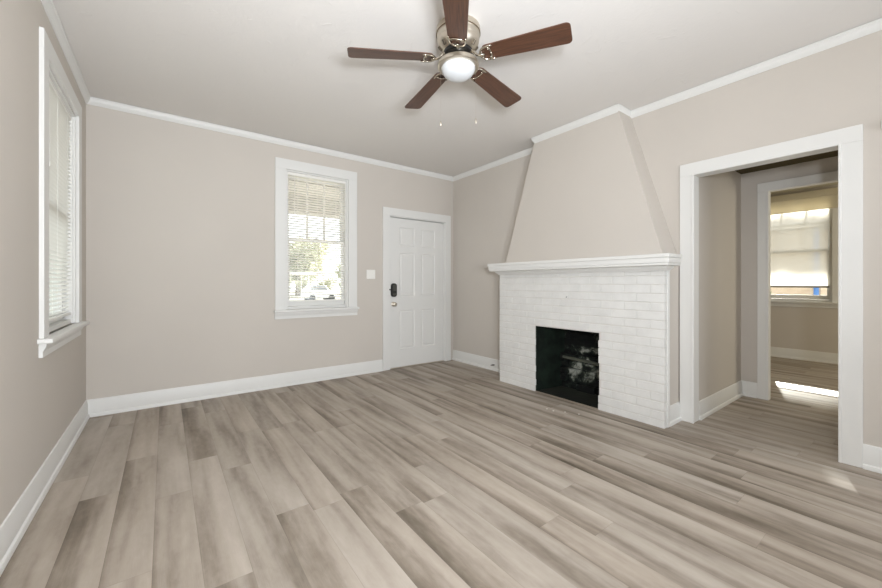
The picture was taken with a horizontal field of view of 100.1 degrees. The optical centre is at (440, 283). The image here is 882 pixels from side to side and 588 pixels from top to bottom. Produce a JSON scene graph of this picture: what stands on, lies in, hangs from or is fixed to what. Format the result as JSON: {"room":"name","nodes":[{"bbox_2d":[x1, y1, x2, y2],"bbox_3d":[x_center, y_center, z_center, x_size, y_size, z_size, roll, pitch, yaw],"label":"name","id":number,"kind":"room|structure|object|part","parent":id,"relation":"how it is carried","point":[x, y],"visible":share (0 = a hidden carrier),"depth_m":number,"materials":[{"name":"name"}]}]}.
{"room":"living room","nodes":[
{"label":"living room","id":0,"kind":"room"},
{"bbox_2d":[0,0,85,525],"bbox_3d":[-1.189,-0.223,0.582,0.150,2.685,6.155,0,0,-37],"label":"wall","id":1,"kind":"structure","parent":0,"point":[40,398],"depth_m":1.74,"materials":[{"name":"grey paint"}]},
{"bbox_2d":[0,400,89,575],"bbox_3d":[-1.119,1.047,0.634,0.026,0.146,6.155,0,0,-37],"label":"baseboard","id":2,"kind":"structure","parent":1,"relation":"attached to","point":[16,523],"depth_m":1.85,"materials":[{"name":"white wood"}]},
{"bbox_2d":[37,27,88,357],"bbox_3d":[-2.473,-0.478,2.353,0.203,1.739,1.166,0,0,-37],"label":"window","id":3,"kind":"structure","parent":1,"relation":"in","point":[48,342],"depth_m":2.33,"materials":[{"name":"white wood"}]},
{"bbox_3d":[-2.500,-0.119,2.333,0.030,0.757,0.854,0,0,-37],"label":"sash","id":4,"kind":"part","parent":3,"relation":"part of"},
{"bbox_2d":[49,76,71,321],"bbox_3d":[-2.458,-0.498,2.364,0.040,1.452,0.838,0,0,-37],"label":"window blind","id":5,"kind":"object","parent":3,"relation":"attached to","point":[59,115],"visible":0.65,"depth_m":2.42,"materials":[{"name":"white plastic"}]},
{"bbox_3d":[-2.464,0.220,2.360,0.024,0.016,0.830,0,0,-37],"label":"rail","id":6,"kind":"part","parent":5,"relation":"part of","materials":[{"name":"white plastic"}]},
{"bbox_3d":[-2.496,-0.475,2.336,0.146,1.530,0.890,0,0,-37],"label":"frame","id":7,"kind":"part","parent":3,"relation":"part of","materials":[{"name":"white wood"}]},
{"bbox_3d":[-2.423,0.303,2.390,0.078,0.026,1.166,0,0,-37],"label":"sill","id":8,"kind":"part","parent":3,"relation":"part of","materials":[{"name":"white wood"}]},
{"bbox_2d":[40,0,90,103],"bbox_3d":[-1.116,-1.532,0.636,0.032,0.059,6.155,0,0,-37],"label":"crown molding","id":9,"kind":"structure","parent":1,"relation":"attached to","point":[48,5],"depth_m":2.36,"materials":[{"name":"white wood"}]},
{"bbox_2d":[86,104,452,399],"bbox_3d":[-1.439,-0.223,4.330,4.235,2.685,0.150,0,0,-37],"label":"wall","id":10,"kind":"structure","parent":0,"point":[180,218],"depth_m":3.56,"materials":[{"name":"grey paint"}]},
{"bbox_2d":[87,359,382,416],"bbox_3d":[-1.855,1.047,3.909,2.765,0.146,0.026,0,0,-37],"label":"baseboard","id":11,"kind":"structure","parent":10,"relation":"attached to","point":[157,398],"depth_m":3.66,"materials":[{"name":"white wood"}]},
{"bbox_2d":[87,97,452,180],"bbox_3d":[-1.385,-1.532,4.257,3.935,0.059,0.032,0,0,-37],"label":"crown molding","id":12,"kind":"structure","parent":10,"relation":"attached to","point":[94,101],"depth_m":3.79,"materials":[{"name":"white wood"}]},
{"bbox_2d":[289,179,338,217],"bbox_3d":[-2.150,-1.433,5.386,9.000,0.415,2.395,0,0,-37],"label":"porch roof","id":13,"kind":"structure","parent":10,"relation":"attached to","point":[289,179],"depth_m":6.44,"materials":[{"name":"paint"}]},
{"bbox_2d":[273,157,358,318],"bbox_3d":[-1.438,-0.486,4.291,0.966,1.744,0.203,0,0,-37],"label":"window","id":14,"kind":"structure","parent":10,"relation":"in","point":[284,309],"depth_m":4.22,"materials":[{"name":"white wood"}]},
{"bbox_3d":[-1.480,-0.855,4.346,0.684,0.756,0.030,0,0,-37],"label":"sash","id":15,"kind":"part","parent":14,"relation":"part of","materials":[{"name":"white wood"}]},
{"bbox_3d":[-1.401,0.298,4.241,0.966,0.026,0.078,0,0,-37],"label":"sill","id":16,"kind":"part","parent":14,"relation":"part of","materials":[{"name":"white wood"}]},
{"bbox_3d":[-1.458,-0.130,4.318,0.684,0.767,0.030,0,0,-37],"label":"sash","id":17,"kind":"part","parent":14,"relation":"part of","materials":[{"name":"clear glass"}]},
{"bbox_2d":[288,172,344,301],"bbox_3d":[-1.427,-0.515,4.276,0.668,1.436,0.041,0,0,-37],"label":"window blind","id":18,"kind":"object","parent":14,"relation":"attached to","point":[294,175],"visible":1,"depth_m":4.27,"materials":[{"name":"white plastic"}]},
{"bbox_3d":[-1.608,-0.504,4.150,0.002,1.399,0.025,0,0,-37],"label":"ladder cord","id":19,"kind":"part","parent":18,"relation":"part of","materials":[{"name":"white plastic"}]},
{"bbox_3d":[-1.431,0.195,4.282,0.660,0.016,0.024,0,0,-37],"label":"rail","id":20,"kind":"part","parent":18,"relation":"part of","materials":[{"name":"white plastic"}]},
{"bbox_3d":[-1.255,-0.504,4.413,0.002,1.399,0.025,0,0,-37],"label":"ladder cord","id":21,"kind":"part","parent":18,"relation":"part of","materials":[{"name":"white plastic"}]},
{"bbox_3d":[-1.455,-0.482,4.314,0.720,1.535,0.146,0,0,-37],"label":"frame","id":22,"kind":"part","parent":14,"relation":"part of","materials":[{"name":"white wood"}]},
{"bbox_2d":[367,270,374,278],"bbox_3d":[-0.880,-0.115,4.647,0.118,0.116,0.010,0,0,-37],"label":"light switch","id":23,"kind":"object","parent":10,"relation":"attached to","point":[370,273],"visible":1,"depth_m":4.65,"materials":[{"name":"white plastic"}]},
{"bbox_2d":[389,215,444,368],"bbox_3d":[-0.343,0.115,5.115,0.919,2.010,0.203,0,0,-37],"label":"door","id":24,"kind":"structure","parent":10,"relation":"in","point":[417,246],"depth_m":5.08,"materials":[{"name":"white paint"}]},
{"bbox_2d":[383,207,450,370],"bbox_3d":[-0.304,0.067,5.071,1.104,2.106,0.020,0,0,-37],"label":"door frame","id":25,"kind":"structure","parent":10,"relation":"attached to","point":[387,211],"depth_m":4.87,"materials":[{"name":"white wood"}]},
{"bbox_2d":[0,356,881,587],"bbox_3d":[2.088,1.180,3.029,8.330,0.120,6.455,0,0,-37],"label":"floor","id":26,"kind":"structure","parent":0,"point":[451,473],"depth_m":1.94,"materials":[{"name":"beige laminate"}]},
{"bbox_2d":[487,253,681,428],"bbox_3d":[1.335,0.449,3.619,0.610,1.342,1.887,0,0,-37],"label":"fireplace","id":27,"kind":"object","parent":26,"relation":"on","point":[588,336],"visible":1,"depth_m":3.35,"materials":[{"name":"white brick"}]},
{"bbox_2d":[487,253,681,271],"bbox_3d":[1.182,-0.179,3.506,0.230,0.086,1.887,0,0,-37],"label":"mantel shelf","id":28,"kind":"object","parent":27,"relation":"attached to","point":[662,260],"depth_m":3.16,"materials":[{"name":"white wood"}]},
{"bbox_3d":[1.213,-0.116,3.558,0.118,0.040,1.826,0,0,-37],"label":"bed moulding","id":29,"kind":"part","parent":27,"relation":"part of","materials":[{"name":"white wood"}]},
{"bbox_2d":[52,0,881,176],"bbox_3d":[0.447,-1.640,1.804,4.235,0.150,6.455,0,0,-37],"label":"ceiling","id":30,"kind":"structure","parent":0,"point":[283,69],"depth_m":2.59,"materials":[{"name":"white paint"}]},
{"bbox_2d":[347,0,571,125],"bbox_3d":[0.109,-1.268,2.310,1.273,0.595,1.274,0,0,-37],"label":"ceiling fan","id":31,"kind":"object","parent":30,"relation":"hanging from","point":[458,33],"visible":1,"depth_m":2.19,"materials":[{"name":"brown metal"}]},
{"bbox_3d":[-0.296,-1.363,2.204,0.508,0.033,0.139,-3,1,-10],"label":"blade","id":32,"kind":"part","parent":31,"relation":"part of","materials":[{"name":"brown wood"}]},
{"bbox_3d":[-0.098,-1.363,2.630,0.139,0.033,0.508,0,-3,-30],"label":"blade","id":33,"kind":"part","parent":31,"relation":"part of","materials":[{"name":"brown wood"}]},
{"bbox_3d":[0.077,-1.363,1.869,0.139,0.033,0.508,0,3,4],"label":"blade","id":34,"kind":"part","parent":31,"relation":"part of","materials":[{"name":"brown wood"}]},
{"bbox_3d":[0.380,-1.363,2.580,0.139,0.033,0.508,0,-3,42],"label":"blade","id":35,"kind":"part","parent":31,"relation":"part of","materials":[{"name":"brown wood"}]},
{"bbox_3d":[0.474,-1.363,2.098,0.508,0.033,0.139,3,1,26],"label":"blade","id":36,"kind":"part","parent":31,"relation":"part of","materials":[{"name":"brown wood"}]},
{"bbox_2d":[506,111,678,404],"bbox_3d":[1.351,-0.223,3.652,0.275,2.685,1.700,0,0,-37],"label":"wall","id":37,"kind":"structure","parent":0,"point":[589,191],"depth_m":3.39,"materials":[{"name":"grey paint"}]},
{"bbox_2d":[670,401,681,426],"bbox_3d":[1.881,1.047,2.971,0.240,0.146,0.026,0,0,-37],"label":"baseboard","id":38,"kind":"structure","parent":37,"relation":"attached to","point":[675,417],"depth_m":2.97,"materials":[{"name":"white wood"}]},
{"bbox_2d":[453,30,881,447],"bbox_3d":[2.062,-0.223,3.009,0.095,2.685,6.155,0,0,-37],"label":"wall","id":39,"kind":"structure","parent":0,"point":[840,86],"depth_m":2.74,"materials":[{"name":"grey paint"}]},
{"bbox_2d":[452,350,499,371],"bbox_3d":[0.557,1.047,4.923,0.026,0.146,1.287,0,0,-37],"label":"baseboard","id":40,"kind":"structure","parent":39,"relation":"attached to","point":[472,359],"depth_m":5.01,"materials":[{"name":"white wood"}]},
{"bbox_2d":[453,18,881,180],"bbox_3d":[1.923,-1.532,2.905,0.252,0.059,6.155,0,0,-37],"label":"crown molding","id":41,"kind":"structure","parent":39,"relation":"attached to","point":[874,26],"depth_m":2.86,"materials":[{"name":"white wood"}]},
{"bbox_2d":[680,124,862,467],"bbox_3d":[2.302,0.076,2.670,0.127,2.088,0.994,0,0,-37],"label":"door frame","id":42,"kind":"structure","parent":39,"relation":"attached to","point":[849,140],"depth_m":2.31,"materials":[{"name":"white wood"}]},
{"bbox_2d":[863,444,881,473],"bbox_3d":[3.207,1.047,1.375,0.026,0.146,2.165,0,0,-37],"label":"baseboard","id":43,"kind":"structure","parent":39,"relation":"attached to","point":[872,455],"depth_m":2.21,"materials":[{"name":"white wood"}]},
{"bbox_2d":[699,171,740,400],"bbox_3d":[2.532,-0.040,3.420,1.150,2.320,0.100,0,0,-37],"label":"wall","id":44,"kind":"structure","parent":0,"point":[719,194],"depth_m":3.35,"materials":[{"name":"grey paint"}]},
{"bbox_2d":[699,380,742,419],"bbox_3d":[2.575,1.047,3.373,1.138,0.146,0.026,0,0,-37],"label":"baseboard","id":45,"kind":"structure","parent":44,"relation":"attached to","point":[709,405],"depth_m":3.31,"materials":[{"name":"white wood"}]},
{"bbox_2d":[735,150,837,173],"bbox_3d":[3.093,-1.150,2.669,1.150,0.100,1.775,0,0,-37],"label":"ceiling","id":46,"kind":"structure","parent":0,"point":[831,153],"depth_m":3.36,"materials":[{"name":"paint"}]},
{"bbox_2d":[741,156,837,382],"bbox_3d":[3.417,-0.180,3.238,0.050,2.600,4.300,0,0,-37],"label":"wall","id":47,"kind":"structure","parent":0,"point":[749,181],"depth_m":3.66,"materials":[{"name":"grey paint"}]},
{"bbox_2d":[741,380,756,397],"bbox_3d":[3.051,1.047,3.664,0.026,0.146,0.130,0,0,-37],"label":"baseboard","id":48,"kind":"structure","parent":47,"relation":"attached to","point":[749,389],"depth_m":3.66,"materials":[{"name":"white wood"}]},
{"bbox_2d":[757,171,837,399],"bbox_3d":[3.412,0.074,3.225,0.078,2.091,1.003,0,0,-37],"label":"door frame","id":49,"kind":"structure","parent":47,"relation":"attached to","point":[763,189],"depth_m":3.56,"materials":[{"name":"white wood"}]},
{"bbox_2d":[771,184,837,352],"bbox_3d":[5.740,-0.180,4.973,0.150,2.600,4.300,0,0,-37],"label":"wall","id":50,"kind":"structure","parent":0,"point":[801,328],"depth_m":5.40,"materials":[{"name":"grey paint"}]},
{"bbox_2d":[771,207,837,307],"bbox_3d":[5.269,-0.487,5.551,0.203,1.666,1.010,0,0,-37],"label":"window","id":51,"kind":"structure","parent":50,"relation":"in","point":[830,300],"depth_m":5.21,"materials":[{"name":"white wood"}]},
{"bbox_3d":[5.296,-0.135,5.571,0.030,0.727,0.814,0,0,-37],"label":"sash","id":52,"kind":"part","parent":51,"relation":"part of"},
{"bbox_2d":[771,187,837,287],"bbox_3d":[5.226,-0.635,5.519,0.100,1.390,1.010,0,0,-37],"label":"roller shade","id":53,"kind":"object","parent":51,"relation":"attached to","point":[799,221],"visible":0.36,"depth_m":5.44,"materials":[{"name":"beige fabric"}]},
{"bbox_3d":[5.219,0.273,5.514,0.078,0.026,1.010,0,0,-37],"label":"sill","id":54,"kind":"part","parent":51,"relation":"part of","materials":[{"name":"white wood"}]},
{"bbox_3d":[5.325,-0.853,5.593,0.030,0.781,0.814,0,0,-37],"label":"sash","id":55,"kind":"part","parent":51,"relation":"part of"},
{"bbox_3d":[5.226,-0.530,5.519,0.020,1.580,0.970,0,0,-37],"label":"casing","id":56,"kind":"part","parent":51,"relation":"part of","materials":[{"name":"white wood"}]},
{"bbox_2d":[771,347,837,363],"bbox_3d":[5.670,1.047,4.920,0.026,0.146,4.100,0,0,-37],"label":"baseboard","id":57,"kind":"structure","parent":50,"relation":"attached to","point":[825,357],"depth_m":5.39,"materials":[{"name":"white wood"}]},
{"bbox_2d":[771,182,837,193],"bbox_3d":[4.559,-1.430,4.090,2.800,0.100,4.100,0,0,-37],"label":"ceiling","id":58,"kind":"structure","parent":0,"point":[834,183],"depth_m":5.31,"materials":[{"name":"paint"}]},
{"label":"outside","id":59,"kind":"structure","parent":0,"visible":0},
{"bbox_2d":[290,290,340,299],"bbox_3d":[-14.958,1.770,20.031,120.000,0.200,130.000,0,0,-37],"label":"ground","id":60,"kind":"structure","parent":59,"point":[337,291],"depth_m":47.48,"materials":[{"name":"white"}]},
{"bbox_2d":[295,277,315,289],"bbox_3d":[-16.424,0.439,44.636,2.428,2.523,2.496,0,0,-37],"label":"shrub","id":61,"kind":"object","parent":60,"relation":"on","point":[312,277],"visible":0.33,"depth_m":44.16,"materials":[{"name":"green plant"}]},
{"bbox_2d":[289,236,329,295],"bbox_3d":[-19.732,-2.428,50.237,8.647,8.262,9.429,0,0,-37],"label":"tree","id":62,"kind":"object","parent":60,"relation":"on","point":[299,294],"visible":0.31,"depth_m":48.88,"materials":[{"name":"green plant"}]},
{"bbox_2d":[290,272,333,290],"bbox_3d":[-14.816,0.235,40.231,5.400,2.870,3.000,0,0,-37],"label":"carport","id":63,"kind":"object","parent":60,"relation":"on","point":[294,273],"visible":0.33,"depth_m":40.25,"materials":[{"name":"white"}]},
{"bbox_2d":[301,286,336,299],"bbox_3d":[-11.766,0.910,35.645,3.000,1.519,1.760,0,0,-37],"label":"car","id":64,"kind":"object","parent":60,"relation":"on","point":[307,289],"visible":0.56,"depth_m":34.82,"materials":[{"name":"white paint"}]},
{"bbox_2d":[317,279,336,290],"bbox_3d":[-14.220,0.443,45.937,2.454,2.516,2.437,0,0,-37],"label":"shrub","id":65,"kind":"object","parent":60,"relation":"on","point":[324,279],"visible":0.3,"depth_m":45.47,"materials":[{"name":"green plant"}]},
{"bbox_2d":[771,287,826,294],"bbox_3d":[8.590,-0.305,14.402,5.800,3.950,9.800,0,0,-37],"label":"house","id":66,"kind":"structure","parent":60,"relation":"on","point":[774,290],"depth_m":9.50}
]}

